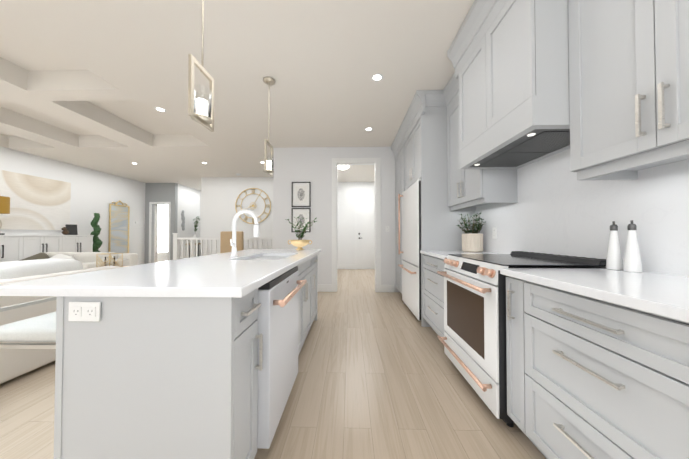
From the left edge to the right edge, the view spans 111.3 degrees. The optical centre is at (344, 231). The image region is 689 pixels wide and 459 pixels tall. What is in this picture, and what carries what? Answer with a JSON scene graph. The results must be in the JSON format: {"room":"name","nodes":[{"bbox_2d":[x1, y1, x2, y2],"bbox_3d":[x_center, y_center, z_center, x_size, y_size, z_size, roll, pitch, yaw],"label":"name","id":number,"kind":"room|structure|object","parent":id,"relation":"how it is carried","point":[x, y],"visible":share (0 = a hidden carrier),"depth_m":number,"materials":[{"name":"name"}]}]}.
{"room":"kitchen","nodes":[
{"label":"kitchen","id":0,"kind":"room"},
{"bbox_2d":[0,146,399,291],"bbox_3d":[-2.733,-0.403,3.834,8.910,3.120,13.140,0,-1,1],"label":"wall","id":1,"kind":"structure","parent":0,"point":[210,204],"depth_m":6.29,"materials":[{"name":"white paint"}]},
{"bbox_2d":[0,170,70,229],"bbox_3d":[-6.644,-0.610,5.050,0.025,1.150,1.270,0,-1,1],"label":"canvas art","id":2,"kind":"object","parent":1,"relation":"attached to","point":[38,203],"visible":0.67,"depth_m":5.04},
{"bbox_2d":[108,200,129,252],"bbox_3d":[-6.595,-0.106,6.902,0.057,1.615,0.590,0,-1,1],"label":"mirror","id":3,"kind":"object","parent":1,"relation":"attached to","point":[119,215],"visible":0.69,"depth_m":6.88,"materials":[{"name":"gold metal"}]},
{"bbox_2d":[154,205,157,262],"bbox_3d":[-6.838,-0.018,8.982,0.059,2.462,1.800,0,-1,1],"label":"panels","id":4,"kind":"object","parent":1,"relation":"attached to","point":[155,233],"visible":0.02,"depth_m":8.55,"materials":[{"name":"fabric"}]},
{"bbox_2d":[157,205,167,253],"bbox_3d":[-6.924,-0.142,8.986,0.030,1.970,1.220,0,-1,1],"label":"window","id":5,"kind":"structure","parent":1,"relation":"in","point":[162,245],"depth_m":8.97,"materials":[{"name":"white glass"}]},
{"bbox_2d":[181,210,184,230],"bbox_3d":[-5.569,-0.385,8.132,0.018,0.707,0.204,0,-1,1],"label":"artwork","id":6,"kind":"object","parent":1,"relation":"attached to","point":[183,221],"visible":0.98,"depth_m":8.13,"materials":[{"name":"grey paint"}]},
{"bbox_2d":[235,188,270,223],"bbox_3d":[-2.701,-0.757,6.962,1.068,1.068,0.052,0,-1,1],"label":"clock","id":7,"kind":"object","parent":1,"relation":"attached to","point":[253,205],"visible":0.92,"depth_m":6.95,"materials":[{"name":"gold metal"}]},
{"bbox_2d":[135,221,388,231],"bbox_3d":[-2.864,-0.157,6.040,7.536,0.368,2.789,0,-1,1],"label":"switch plates","id":8,"kind":"object","parent":1,"relation":"attached to","point":[386,227],"visible":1,"depth_m":4.56,"materials":[{"name":"white plastic"}]},
{"bbox_2d":[149,158,393,291],"bbox_3d":[-2.604,-0.153,3.177,8.200,2.600,11.600,0,-1,1],"label":"door frame","id":9,"kind":"structure","parent":1,"relation":"attached to","point":[379,287],"depth_m":4.57,"materials":[{"name":"white wood"}]},
{"bbox_2d":[291,208,310,231],"bbox_3d":[-0.847,-0.220,4.590,0.367,0.471,0.025,0,-1,1],"label":"picture","id":10,"kind":"object","parent":1,"relation":"attached to","point":[301,213],"visible":0.9,"depth_m":4.59,"materials":[{"name":"black paper"}]},
{"bbox_2d":[292,182,310,206],"bbox_3d":[-0.847,-0.724,4.598,0.367,0.488,0.025,0,-1,1],"label":"picture","id":11,"kind":"object","parent":1,"relation":"attached to","point":[301,194],"visible":0.96,"depth_m":4.59,"materials":[{"name":"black paper"}]},
{"bbox_2d":[355,202,374,268],"bbox_3d":[0.816,0.122,7.574,0.980,2.180,0.065,0,-1,1],"label":"door","id":12,"kind":"structure","parent":1,"relation":"in","point":[364,235],"depth_m":7.59,"materials":[{"name":"white wood"}]},
{"bbox_2d":[403,136,446,191],"bbox_3d":[1.280,-1.038,3.530,0.627,0.740,0.520,0,-1,1],"label":"upper cabinet","id":13,"kind":"object","parent":1,"relation":"attached to","point":[406,143],"depth_m":3.60,"materials":[{"name":"grey paint"}]},
{"bbox_2d":[411,112,446,187],"bbox_3d":[1.270,-1.044,3.130,0.627,0.740,0.520,0,-1,1],"label":"upper cabinet","id":14,"kind":"object","parent":1,"relation":"attached to","point":[429,134],"depth_m":2.85,"materials":[{"name":"grey paint"}]},
{"bbox_2d":[447,104,486,207],"bbox_3d":[1.403,-0.859,2.627,0.337,1.125,0.420,0,-1,1],"label":"upper cabinet","id":15,"kind":"object","parent":1,"relation":"attached to","point":[452,200],"depth_m":2.74,"materials":[{"name":"grey paint"}]},
{"bbox_2d":[455,168,522,203],"bbox_3d":[1.395,-0.863,2.326,0.337,1.125,0.420,0,-1,1],"label":"upper cabinet","id":16,"kind":"object","parent":1,"relation":"attached to","point":[472,185],"depth_m":2.11,"materials":[{"name":"grey paint"}]},
{"bbox_2d":[455,0,566,167],"bbox_3d":[1.284,-1.010,1.691,0.527,0.851,0.855,0,-1,1],"label":"range hood","id":17,"kind":"object","parent":1,"relation":"attached to","point":[557,127],"depth_m":1.47,"materials":[{"name":"grey paint"}]},
{"bbox_2d":[563,0,688,175],"bbox_3d":[1.364,-0.882,1.050,0.337,1.125,0.414,0,-1,1],"label":"upper cabinet","id":18,"kind":"object","parent":1,"relation":"attached to","point":[595,142],"depth_m":1.12,"materials":[{"name":"grey paint"}]},
{"bbox_2d":[627,0,688,155],"bbox_3d":[1.356,-0.886,0.756,0.337,1.125,0.414,0,-1,1],"label":"upper cabinet","id":19,"kind":"object","parent":1,"relation":"attached to","point":[657,30],"depth_m":0.90,"materials":[{"name":"grey paint"}]},
{"bbox_2d":[0,0,473,189],"bbox_3d":[-2.638,-1.833,3.853,9.300,0.340,13.500,0,-1,1],"label":"ceiling","id":20,"kind":"structure","parent":0,"point":[90,84],"depth_m":2.64,"materials":[{"name":"white paint"}]},
{"bbox_2d":[154,107,165,111],"bbox_3d":[-2.415,-1.637,3.088,0.112,0.075,0.100,0,-1,1],"label":"recessed light","id":21,"kind":"object","parent":20,"relation":"in","point":[157,108],"depth_m":3.23,"materials":[{"name":"white"}]},
{"bbox_2d":[188,0,213,131],"bbox_3d":[-0.867,-1.175,1.439,0.128,1.042,0.224,0,-1,1],"label":"pendant light","id":22,"kind":"object","parent":20,"relation":"hanging from","point":[201,111],"visible":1,"depth_m":1.42,"materials":[{"name":"brushed metal"},{"name":"glass"}]},
{"bbox_2d":[263,77,274,175],"bbox_3d":[-0.838,-1.157,2.608,0.128,1.042,0.224,0,-1,1],"label":"pendant light","id":23,"kind":"object","parent":20,"relation":"hanging from","point":[268,164],"visible":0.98,"depth_m":2.59,"materials":[{"name":"beige"}]},
{"bbox_2d":[337,165,348,169],"bbox_3d":[-0.034,-1.597,5.745,0.264,0.075,0.344,0,-1,1],"label":"recessed light","id":24,"kind":"object","parent":20,"relation":"in","point":[342,167],"depth_m":5.81,"materials":[{"name":"white"}]},
{"bbox_2d":[371,73,382,80],"bbox_3d":[0.340,-1.646,2.454,0.117,0.075,0.110,0,-1,1],"label":"recessed light","id":25,"kind":"object","parent":20,"relation":"in","point":[377,77],"depth_m":2.57,"materials":[{"name":"white"}]},
{"bbox_2d":[0,269,545,458],"bbox_3d":[-2.588,1.206,3.807,9.200,0.100,13.500,0,-1,1],"label":"floor","id":26,"kind":"structure","parent":0,"point":[379,375],"depth_m":1.57,"materials":[{"name":"brown wood"}]},
{"bbox_2d":[0,296,56,348],"bbox_3d":[-1.304,0.731,1.216,0.466,0.775,0.470,0,-1,1],"label":"stool","id":27,"kind":"object","parent":26,"relation":"on","point":[41,328],"visible":0.1,"depth_m":1.00,"materials":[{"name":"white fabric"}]},
{"bbox_2d":[0,235,93,261],"bbox_3d":[-6.444,0.618,4.581,0.447,1.100,2.500,0,-1,1],"label":"credenza","id":28,"kind":"object","parent":26,"relation":"on","point":[16,247],"visible":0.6,"depth_m":4.81,"materials":[{"name":"white wood"}]},
{"bbox_2d":[0,196,9,234],"bbox_3d":[-6.389,-0.288,4.233,0.430,0.700,0.430,0,-1,1],"label":"table lamp","id":29,"kind":"object","parent":28,"relation":"on","point":[4,205],"visible":1,"depth_m":4.30,"materials":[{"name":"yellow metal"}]},
{"bbox_2d":[62,224,77,234],"bbox_3d":[-6.460,-0.042,5.519,0.166,0.250,0.323,0,-1,1],"label":"photo frame","id":30,"kind":"object","parent":28,"relation":"on","point":[68,229],"visible":1,"depth_m":5.55,"materials":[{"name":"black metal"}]},
{"bbox_2d":[0,258,119,383],"bbox_3d":[-2.947,0.669,1.408,1.000,0.845,2.370,0,-1,1],"label":"sofa","id":31,"kind":"object","parent":26,"relation":"on","point":[14,363],"visible":0.31,"depth_m":1.84,"materials":[{"name":"fabric"}]},
{"bbox_2d":[4,252,137,268],"bbox_3d":[-5.273,0.768,4.455,1.900,0.735,0.990,0,-1,1],"label":"sofa","id":32,"kind":"object","parent":26,"relation":"on","point":[87,259],"visible":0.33,"depth_m":4.50,"materials":[{"name":"fabric"}]},
{"bbox_2d":[90,213,102,251],"bbox_3d":[-6.336,0.357,6.005,0.255,1.663,0.275,0,-1,1],"label":"spiral topiary","id":33,"kind":"object","parent":26,"relation":"on","point":[97,242],"visible":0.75,"depth_m":5.97,"materials":[{"name":"green plant"}]},
{"bbox_2d":[96,253,126,266],"bbox_3d":[-2.996,0.714,3.084,0.540,0.864,0.540,0,-1,1],"label":"wood side table","id":34,"kind":"object","parent":26,"relation":"on","point":[110,263],"visible":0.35,"depth_m":3.00,"materials":[{"name":"beige wood"}]},
{"bbox_2d":[44,250,320,458],"bbox_3d":[-0.643,0.689,1.950,0.760,0.881,2.232,0,-1,1],"label":"kitchen island","id":35,"kind":"object","parent":26,"relation":"on","point":[192,358],"depth_m":0.85,"materials":[{"name":"grey paint"}]},
{"bbox_2d":[0,250,319,295],"bbox_3d":[-0.798,0.250,1.966,0.936,0.071,2.260,0,-1,1],"label":"island countertop","id":36,"kind":"structure","parent":35,"relation":"on","point":[214,273],"depth_m":1.03,"materials":[{"name":"white stone"}]},
{"bbox_2d":[228,210,259,257],"bbox_3d":[-0.846,0.014,1.955,0.242,0.401,0.147,0,-1,1],"label":"faucet","id":37,"kind":"object","parent":36,"relation":"on","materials":[{"name":"white metal"}]},
{"bbox_2d":[285,217,316,249],"bbox_3d":[-0.538,0.023,2.910,0.416,0.409,0.309,0,-1,1],"label":"potted plant","id":38,"kind":"object","parent":36,"relation":"on","point":[300,243],"visible":1,"depth_m":2.86,"materials":[{"name":"gold metal"}]},
{"bbox_2d":[186,217,200,257],"bbox_3d":[-5.390,0.328,8.461,0.318,1.794,0.880,0,-1,1],"label":"potted plant","id":39,"kind":"object","parent":26,"relation":"on","point":[195,229],"visible":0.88,"depth_m":8.44,"materials":[{"name":"green plant"}]},
{"bbox_2d":[172,233,272,259],"bbox_3d":[-2.875,0.613,5.974,2.964,1.150,0.124,0,-1,1],"label":"stair railing","id":40,"kind":"object","parent":26,"relation":"on","point":[179,244],"visible":0.21,"depth_m":5.93,"materials":[{"name":"white wood"}]},
{"bbox_2d":[220,231,243,252],"bbox_3d":[-2.469,0.590,5.394,0.500,1.180,0.520,0,-1,1],"label":"chair","id":41,"kind":"object","parent":26,"relation":"on","point":[225,243],"visible":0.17,"depth_m":5.14,"materials":[{"name":"brown wood"}]},
{"bbox_2d":[395,216,398,289],"bbox_3d":[1.295,-0.116,4.329,0.637,2.560,0.432,0,-1,1],"label":"tall cabinet","id":42,"kind":"object","parent":26,"relation":"on","point":[396,217],"depth_m":4.48,"materials":[{"name":"grey paint"}]},
{"bbox_2d":[398,178,420,319],"bbox_3d":[1.197,0.252,3.311,0.728,1.795,0.903,0,-1,1],"label":"refrigerator","id":43,"kind":"object","parent":26,"relation":"on","point":[410,266],"visible":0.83,"depth_m":3.17,"materials":[{"name":"white metal"}]},
{"bbox_2d":[395,148,446,303],"bbox_3d":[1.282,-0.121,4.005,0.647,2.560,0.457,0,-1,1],"label":"tall cabinet","id":44,"kind":"object","parent":26,"relation":"on","point":[433,204],"depth_m":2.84,"materials":[{"name":"grey paint"}]},
{"bbox_2d":[420,252,444,336],"bbox_3d":[1.249,0.696,2.448,0.637,0.881,0.742,0,-1,1],"label":"base cabinet","id":45,"kind":"object","parent":26,"relation":"on","point":[433,282],"depth_m":2.46,"materials":[{"name":"grey paint"}]},
{"bbox_2d":[423,252,506,259],"bbox_3d":[1.234,0.238,2.455,0.667,0.034,0.741,0,-1,1],"label":"countertop","id":46,"kind":"structure","parent":45,"relation":"on","point":[438,255],"depth_m":2.36,"materials":[{"name":"white stone"}]},
{"bbox_2d":[456,212,485,251],"bbox_3d":[1.393,-0.001,2.622,0.298,0.448,0.314,0,-1,1],"label":"potted plant","id":47,"kind":"object","parent":46,"relation":"on","point":[473,242],"visible":1,"depth_m":2.55,"materials":[{"name":"beige ceramic"}]},
{"bbox_2d":[506,276,514,421],"bbox_3d":[1.219,0.678,1.238,0.637,0.881,0.137,0,-1,1],"label":"base cabinet","id":48,"kind":"object","parent":26,"relation":"on","point":[510,284],"depth_m":1.28,"materials":[{"name":"grey paint"}]},
{"bbox_2d":[437,251,605,426],"bbox_3d":[1.162,0.645,1.694,0.728,0.961,0.757,0,-1,1],"label":"range","id":49,"kind":"object","parent":26,"relation":"on","point":[473,340],"visible":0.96,"depth_m":1.50,"materials":[{"name":"white metal"}]},
{"bbox_2d":[515,280,688,458],"bbox_3d":[1.209,0.672,0.854,0.637,0.881,0.698,0,-1,1],"label":"base cabinet","id":50,"kind":"object","parent":26,"relation":"on","point":[594,379],"depth_m":0.83,"materials":[{"name":"grey paint"}]},
{"bbox_2d":[500,268,688,323],"bbox_3d":[1.196,0.216,0.912,0.667,0.034,0.805,0,-1,1],"label":"countertop","id":51,"kind":"structure","parent":50,"relation":"on","point":[665,294],"depth_m":0.88,"materials":[{"name":"white stone"}]},
{"bbox_2d":[606,221,622,269],"bbox_3d":[1.450,0.074,1.267,0.062,0.258,0.062,0,-1,1],"label":"grinder","id":52,"kind":"object","parent":51,"relation":"on","point":[614,260],"visible":1,"depth_m":1.25,"materials":[{"name":"white ceramic"}]},
{"bbox_2d":[623,220,642,272],"bbox_3d":[1.448,0.073,1.185,0.062,0.258,0.062,0,-1,1],"label":"grinder","id":53,"kind":"object","parent":51,"relation":"on","point":[632,260],"visible":1,"depth_m":1.17,"materials":[{"name":"white ceramic"}]}
]}

